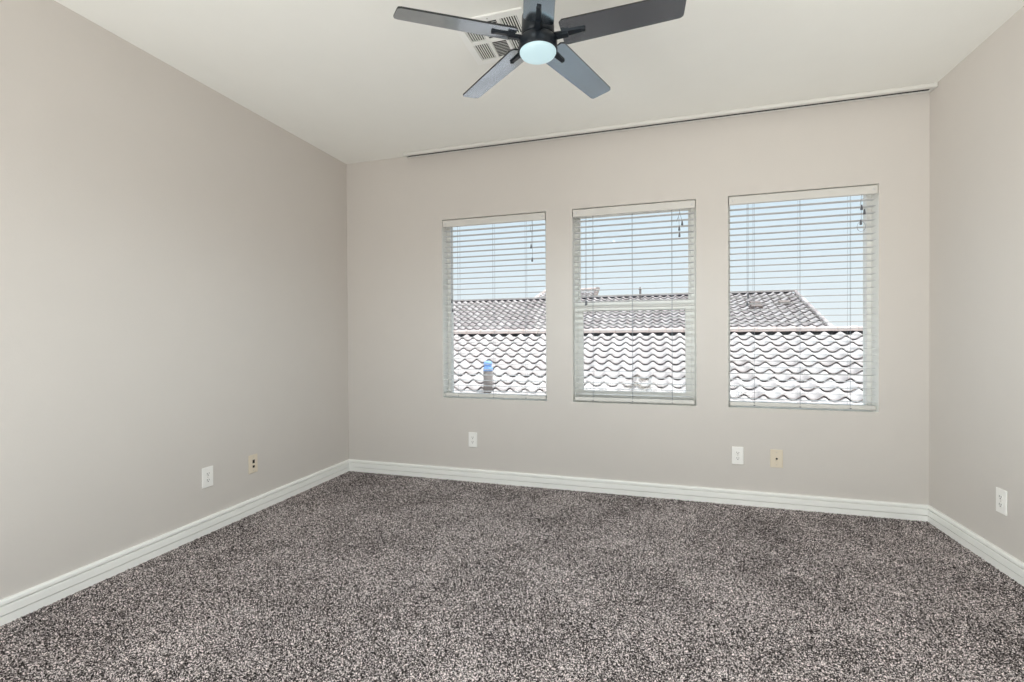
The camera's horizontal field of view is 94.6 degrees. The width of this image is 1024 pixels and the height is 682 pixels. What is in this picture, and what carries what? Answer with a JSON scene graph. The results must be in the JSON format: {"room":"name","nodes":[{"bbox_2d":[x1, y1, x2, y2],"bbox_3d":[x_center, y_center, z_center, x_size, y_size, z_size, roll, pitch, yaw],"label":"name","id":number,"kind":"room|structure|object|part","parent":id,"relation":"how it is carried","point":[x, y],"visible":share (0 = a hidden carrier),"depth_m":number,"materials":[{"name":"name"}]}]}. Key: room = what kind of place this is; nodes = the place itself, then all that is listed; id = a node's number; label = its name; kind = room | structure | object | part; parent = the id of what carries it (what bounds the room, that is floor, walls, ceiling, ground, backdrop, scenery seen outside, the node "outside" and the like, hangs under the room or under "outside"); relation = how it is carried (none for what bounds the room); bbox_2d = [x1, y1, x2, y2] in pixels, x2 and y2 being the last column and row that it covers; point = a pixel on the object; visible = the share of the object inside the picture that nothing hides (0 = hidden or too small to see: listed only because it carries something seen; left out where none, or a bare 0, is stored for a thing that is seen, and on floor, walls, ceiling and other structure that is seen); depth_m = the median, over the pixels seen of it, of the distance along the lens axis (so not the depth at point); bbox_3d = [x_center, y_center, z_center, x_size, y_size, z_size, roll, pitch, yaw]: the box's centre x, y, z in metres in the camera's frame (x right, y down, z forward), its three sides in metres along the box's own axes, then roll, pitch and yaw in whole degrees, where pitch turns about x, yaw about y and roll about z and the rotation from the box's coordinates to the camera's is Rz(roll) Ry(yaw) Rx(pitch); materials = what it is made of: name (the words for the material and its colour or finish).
{"room":"empty bedroom","nodes":[
{"label":"empty bedroom","id":0,"kind":"room"},
{"bbox_2d":[0,0,348,599],"bbox_3d":[-2.209,-0.164,1.984,0.120,2.790,4.745,0,1,17],"label":"wall","id":1,"kind":"structure","parent":0,"point":[174,296],"depth_m":2.53,"materials":[{"name":"beige paint"}]},
{"bbox_2d":[0,459,348,625],"bbox_3d":[-2.136,1.141,1.975,0.017,0.111,4.745,0,1,17],"label":"baseboard","id":2,"kind":"structure","parent":1,"relation":"attached to","point":[22,603],"depth_m":2.52,"materials":[{"name":"white wood"}]},
{"bbox_2d":[202,466,212,488],"bbox_3d":[-1.866,0.835,2.898,0.009,0.124,0.075,0,1,17],"label":"wall outlet","id":3,"kind":"object","parent":1,"relation":"attached to","point":[207,473],"visible":1,"depth_m":2.89,"materials":[{"name":"white plastic"}]},
{"bbox_2d":[248,454,257,473],"bbox_3d":[-1.768,0.838,3.227,0.009,0.124,0.074,0,1,17],"label":"plate","id":4,"kind":"object","parent":1,"relation":"attached to","point":[252,459],"visible":1,"depth_m":3.22,"materials":[{"name":"beige plastic"}]},
{"bbox_2d":[54,0,1023,163],"bbox_3d":[-0.087,-1.641,1.363,4.552,0.150,5.035,0,1,17],"label":"ceiling","id":5,"kind":"structure","parent":0,"point":[356,82],"depth_m":2.64,"materials":[{"name":"paint"}]},
{"bbox_2d":[456,6,522,64],"bbox_3d":[-0.073,-1.567,2.450,0.358,0.015,0.376,0,1,17],"label":"ceiling vent","id":6,"kind":"object","parent":5,"relation":"in","point":[484,49],"visible":0.53,"depth_m":2.46,"materials":[{"name":"white metal"}]},
{"bbox_2d":[466,15,521,60],"bbox_3d":[-0.072,-1.568,2.453,0.277,0.006,0.306,0,1,17],"label":"grille","id":7,"kind":"object","parent":6,"relation":"attached to","point":[486,48],"depth_m":2.48,"materials":[{"name":"white metal"}]},
{"bbox_2d":[393,0,685,98],"bbox_3d":[0.131,-1.355,1.879,1.055,0.434,1.082,0,1,17],"label":"ceiling fan","id":8,"kind":"object","parent":5,"relation":"hanging from","point":[538,45],"visible":1,"depth_m":1.83,"materials":[{"name":"black metal"}]},
{"bbox_3d":[-0.213,-1.216,1.809,0.465,0.033,0.117,0,1,-16],"label":"blade","id":9,"kind":"part","parent":8,"relation":"part of","materials":[{"name":"grey wood"}]},
{"bbox_3d":[-0.082,-1.220,2.174,0.117,0.033,0.465,-1,1,-34],"label":"blade","id":10,"kind":"part","parent":8,"relation":"part of","materials":[{"name":"grey wood"}]},
{"bbox_3d":[-0.015,-1.208,1.868,0.138,0.020,0.035,0,1,-16],"label":"blade arm","id":11,"kind":"part","parent":8,"relation":"part of","materials":[{"name":"black metal"}]},
{"bbox_3d":[0.036,-1.209,2.005,0.035,0.020,0.138,-1,1,-34],"label":"blade arm","id":12,"kind":"part","parent":8,"relation":"part of","materials":[{"name":"black metal"}]},
{"bbox_3d":[0.099,-1.208,1.777,0.035,0.020,0.138,0,0,2],"label":"blade arm","id":13,"kind":"part","parent":8,"relation":"part of","materials":[{"name":"black metal"}]},
{"bbox_3d":[0.094,-1.216,1.571,0.117,0.033,0.465,0,0,2],"label":"blade","id":14,"kind":"part","parent":8,"relation":"part of","materials":[{"name":"grey wood"}]},
{"bbox_3d":[0.181,-1.210,1.998,0.035,0.020,0.138,0,1,38],"label":"blade arm","id":15,"kind":"part","parent":8,"relation":"part of","materials":[{"name":"black metal"}]},
{"bbox_3d":[0.221,-1.209,1.861,0.139,0.020,0.034,0,1,17],"label":"blade arm","id":16,"kind":"part","parent":8,"relation":"part of","materials":[{"name":"black metal"}]},
{"bbox_3d":[0.307,-1.222,2.162,0.117,0.033,0.465,0,1,38],"label":"blade","id":17,"kind":"part","parent":8,"relation":"part of","materials":[{"name":"grey wood"}]},
{"bbox_3d":[0.415,-1.220,1.789,0.465,0.033,0.117,0,1,20],"label":"blade","id":18,"kind":"part","parent":8,"relation":"part of","materials":[{"name":"black wood"}]},
{"bbox_2d":[403,82,937,157],"bbox_3d":[0.865,-1.576,3.468,3.687,0.028,0.074,0,1,17],"label":"track","id":19,"kind":"object","parent":5,"relation":"attached to","point":[930,87],"visible":1,"depth_m":3.34,"materials":[{"name":"white metal"}]},
{"bbox_2d":[346,92,929,504],"bbox_3d":[0.616,-0.195,3.706,4.552,2.790,0.170,0,1,17],"label":"wall","id":20,"kind":"structure","parent":0,"point":[400,411],"depth_m":3.48,"materials":[{"name":"beige paint"}]},
{"bbox_2d":[469,432,476,446],"bbox_3d":[-0.324,0.816,3.903,0.075,0.124,0.009,0,1,17],"label":"wall outlet","id":21,"kind":"object","parent":20,"relation":"attached to","point":[472,435],"visible":1,"depth_m":3.90,"materials":[{"name":"white plastic"}]},
{"bbox_2d":[447,220,546,394],"bbox_3d":[-0.118,-0.273,3.978,0.892,1.495,0.063,0,1,17],"label":"window","id":22,"kind":"structure","parent":20,"relation":"in","point":[450,313],"depth_m":4.07,"materials":[{"name":"white plastic"}]},
{"bbox_2d":[443,212,546,398],"bbox_3d":[-0.150,-0.274,3.872,0.880,1.475,0.072,0,1,17],"label":"window blind","id":23,"kind":"object","parent":22,"relation":"attached to","point":[532,217],"visible":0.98,"depth_m":3.86,"materials":[{"name":"white plastic"}]},
{"bbox_3d":[-0.502,-0.614,3.946,0.011,0.687,0.004,0,1,17],"label":"tilt cord","id":24,"kind":"part","parent":23,"relation":"part of","materials":[{"name":"white fabric"}]},
{"bbox_3d":[-0.441,-0.261,3.967,0.005,1.415,0.054,0,1,17],"label":"ladder cord","id":25,"kind":"part","parent":23,"relation":"part of","materials":[{"name":"white fabric"}]},
{"bbox_3d":[-0.146,-0.262,3.879,0.005,1.415,0.054,0,1,17],"label":"ladder cord","id":26,"kind":"part","parent":23,"relation":"part of","materials":[{"name":"white fabric"}]},
{"bbox_3d":[-0.143,0.450,3.886,0.868,0.028,0.052,0,1,17],"label":"rail","id":27,"kind":"part","parent":23,"relation":"part of","materials":[{"name":"white plastic"}]},
{"bbox_3d":[0.117,-0.263,3.801,0.005,1.415,0.054,0,1,17],"label":"ladder cord","id":28,"kind":"part","parent":23,"relation":"part of","materials":[{"name":"white fabric"}]},
{"bbox_3d":[0.156,-0.810,3.747,0.022,0.300,0.006,0,1,17],"label":"pull cord","id":29,"kind":"part","parent":23,"relation":"part of","materials":[{"name":"white fabric"}]},
{"bbox_2d":[574,208,694,400],"bbox_3d":[0.936,-0.276,3.661,0.896,1.495,0.068,0,1,17],"label":"window","id":30,"kind":"structure","parent":20,"relation":"in","point":[579,324],"depth_m":3.61,"materials":[{"name":"white plastic"}]},
{"bbox_2d":[573,200,694,403],"bbox_3d":[0.906,-0.277,3.557,0.884,1.475,0.072,0,1,17],"label":"window blind","id":31,"kind":"object","parent":30,"relation":"attached to","point":[689,204],"visible":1,"depth_m":3.54,"materials":[{"name":"white plastic"}]},
{"bbox_3d":[0.567,-0.633,3.628,0.011,0.657,0.004,0,1,17],"label":"tilt cord","id":32,"kind":"part","parent":31,"relation":"part of","materials":[{"name":"white fabric"}]},
{"bbox_3d":[0.629,-0.264,3.648,0.005,1.415,0.054,0,1,17],"label":"ladder cord","id":33,"kind":"part","parent":31,"relation":"part of","materials":[{"name":"white fabric"}]},
{"bbox_3d":[0.910,-0.265,3.565,0.005,1.415,0.054,0,1,17],"label":"ladder cord","id":34,"kind":"part","parent":31,"relation":"part of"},
{"bbox_3d":[0.912,0.446,3.571,0.872,0.028,0.052,0,1,17],"label":"rail","id":35,"kind":"part","parent":31,"relation":"part of","materials":[{"name":"white plastic"}]},
{"bbox_3d":[1.181,-0.266,3.484,0.005,1.415,0.054,0,1,17],"label":"ladder cord","id":36,"kind":"part","parent":31,"relation":"part of","materials":[{"name":"white fabric"}]},
{"bbox_3d":[0.939,-0.617,3.674,0.842,0.760,0.024,0,1,17],"label":"sash","id":37,"kind":"part","parent":30,"relation":"part of","materials":[{"name":"white plastic"}]},
{"bbox_3d":[0.934,0.070,3.649,0.842,0.748,0.036,0,1,17],"label":"sash","id":38,"kind":"part","parent":30,"relation":"part of","materials":[{"name":"white plastic"}]},
{"bbox_2d":[349,459,927,521],"bbox_3d":[0.597,1.110,3.628,4.312,0.111,0.017,0,1,17],"label":"baseboard","id":39,"kind":"structure","parent":20,"relation":"attached to","point":[883,509],"depth_m":3.47,"materials":[{"name":"white wood"}]},
{"bbox_2d":[732,446,743,464],"bbox_3d":[1.592,0.808,3.332,0.075,0.124,0.009,0,1,17],"label":"wall outlet","id":40,"kind":"object","parent":20,"relation":"attached to","point":[737,452],"visible":1,"depth_m":3.33,"materials":[{"name":"white plastic"}]},
{"bbox_2d":[770,449,782,467],"bbox_3d":[1.827,0.812,3.261,0.078,0.124,0.012,0,1,17],"label":"cable plate","id":41,"kind":"object","parent":20,"relation":"attached to","point":[776,456],"visible":1,"depth_m":3.26,"materials":[{"name":"beige plastic"}]},
{"bbox_2d":[728,194,870,404],"bbox_3d":[2.002,-0.280,3.346,0.902,1.495,0.063,0,1,17],"label":"window","id":42,"kind":"structure","parent":20,"relation":"in","point":[866,325],"depth_m":3.21,"materials":[{"name":"white plastic"}]},
{"bbox_2d":[728,185,877,409],"bbox_3d":[1.971,-0.281,3.240,0.890,1.475,0.072,0,1,17],"label":"window blind","id":43,"kind":"object","parent":42,"relation":"attached to","point":[872,189],"visible":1,"depth_m":3.23,"materials":[{"name":"white plastic"}]},
{"bbox_3d":[1.703,-0.268,3.328,0.005,1.415,0.054,0,1,17],"label":"ladder cord","id":44,"kind":"part","parent":43,"relation":"part of","materials":[{"name":"white fabric"}]},
{"bbox_3d":[1.977,0.442,3.254,0.878,0.028,0.052,0,1,17],"label":"rail","id":45,"kind":"part","parent":43,"relation":"part of","materials":[{"name":"white plastic"}]},
{"bbox_3d":[2.259,-0.270,3.163,0.005,1.415,0.054,0,1,17],"label":"ladder cord","id":46,"kind":"part","parent":43,"relation":"part of","materials":[{"name":"white fabric"}]},
{"bbox_2d":[929,6,1023,562],"bbox_3d":[2.039,-0.178,0.719,0.120,2.790,4.745,0,1,17],"label":"wall","id":47,"kind":"structure","parent":0,"point":[976,215],"depth_m":2.56,"materials":[{"name":"beige paint"}]},
{"bbox_2d":[927,505,1023,585],"bbox_3d":[1.981,1.126,0.749,0.017,0.111,4.745,0,1,17],"label":"baseboard","id":48,"kind":"structure","parent":47,"relation":"attached to","point":[1006,563],"depth_m":2.53,"materials":[{"name":"white wood"}]},
{"bbox_2d":[996,487,1006,515],"bbox_3d":[2.472,0.809,2.387,0.009,0.124,0.075,0,1,17],"label":"wall outlet","id":49,"kind":"object","parent":47,"relation":"attached to","point":[1001,495],"visible":1,"depth_m":2.38,"materials":[{"name":"white plastic"}]},
{"bbox_3d":[-0.069,1.309,1.388,4.552,0.230,5.035,0,1,17],"label":"floor","id":50,"kind":"structure","parent":0,"visible":0},
{"bbox_2d":[0,471,1023,681],"bbox_3d":[-0.080,1.181,1.363,4.296,0.006,4.732,0,1,17],"label":"carpet","id":51,"kind":"object","parent":50,"relation":"on","point":[352,576],"visible":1,"depth_m":2.12,"materials":[{"name":"grey carpet"}]},
{"label":"outside","id":52,"kind":"structure","parent":0,"visible":0},
{"bbox_3d":[7.162,4.091,23.995,120.000,0.300,130.000,0,1,17],"label":"ground","id":53,"kind":"structure","parent":52,"visible":0},
{"bbox_2d":[535,287,599,296],"bbox_3d":[3.191,0.419,27.579,3.855,7.031,6.126,0,1,17],"label":"house","id":54,"kind":"structure","parent":53,"relation":"on","point":[542,294],"depth_m":26.91,"materials":[{"name":"ceramic"}]},
{"bbox_2d":[453,287,832,329],"bbox_3d":[1.355,0.873,19.485,19.465,6.280,8.897,0,1,17],"label":"roof","id":55,"kind":"structure","parent":53,"relation":"on","point":[661,318],"depth_m":18.22,"materials":[{"name":"tile"}]},
{"bbox_2d":[750,304,762,308],"bbox_3d":[8.994,-1.274,17.386,0.400,0.168,0.256,0,1,17],"label":"roof vent","id":56,"kind":"object","parent":55,"relation":"attached to","point":[753,306],"depth_m":17.32,"materials":[{"name":"grey metal"}]},
{"bbox_2d":[777,300,790,304],"bbox_3d":[10.075,-1.431,17.479,0.400,0.168,0.256,0,1,17],"label":"roof vent","id":57,"kind":"object","parent":55,"relation":"attached to","point":[788,302],"depth_m":17.44,"materials":[{"name":"grey metal"}]},
{"bbox_2d":[454,326,862,403],"bbox_3d":[1.981,1.900,9.170,20.548,4.392,5.936,0,1,17],"label":"roof","id":58,"kind":"structure","parent":53,"relation":"on","point":[654,350],"depth_m":10.04,"materials":[{"name":"tile"}]},
{"bbox_2d":[620,374,653,388],"bbox_3d":[2.463,0.834,9.058,0.661,0.360,0.709,0,0,-9],"label":"leaf litter","id":59,"kind":"object","parent":58,"relation":"on","point":[637,375],"visible":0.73,"depth_m":9.03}
]}

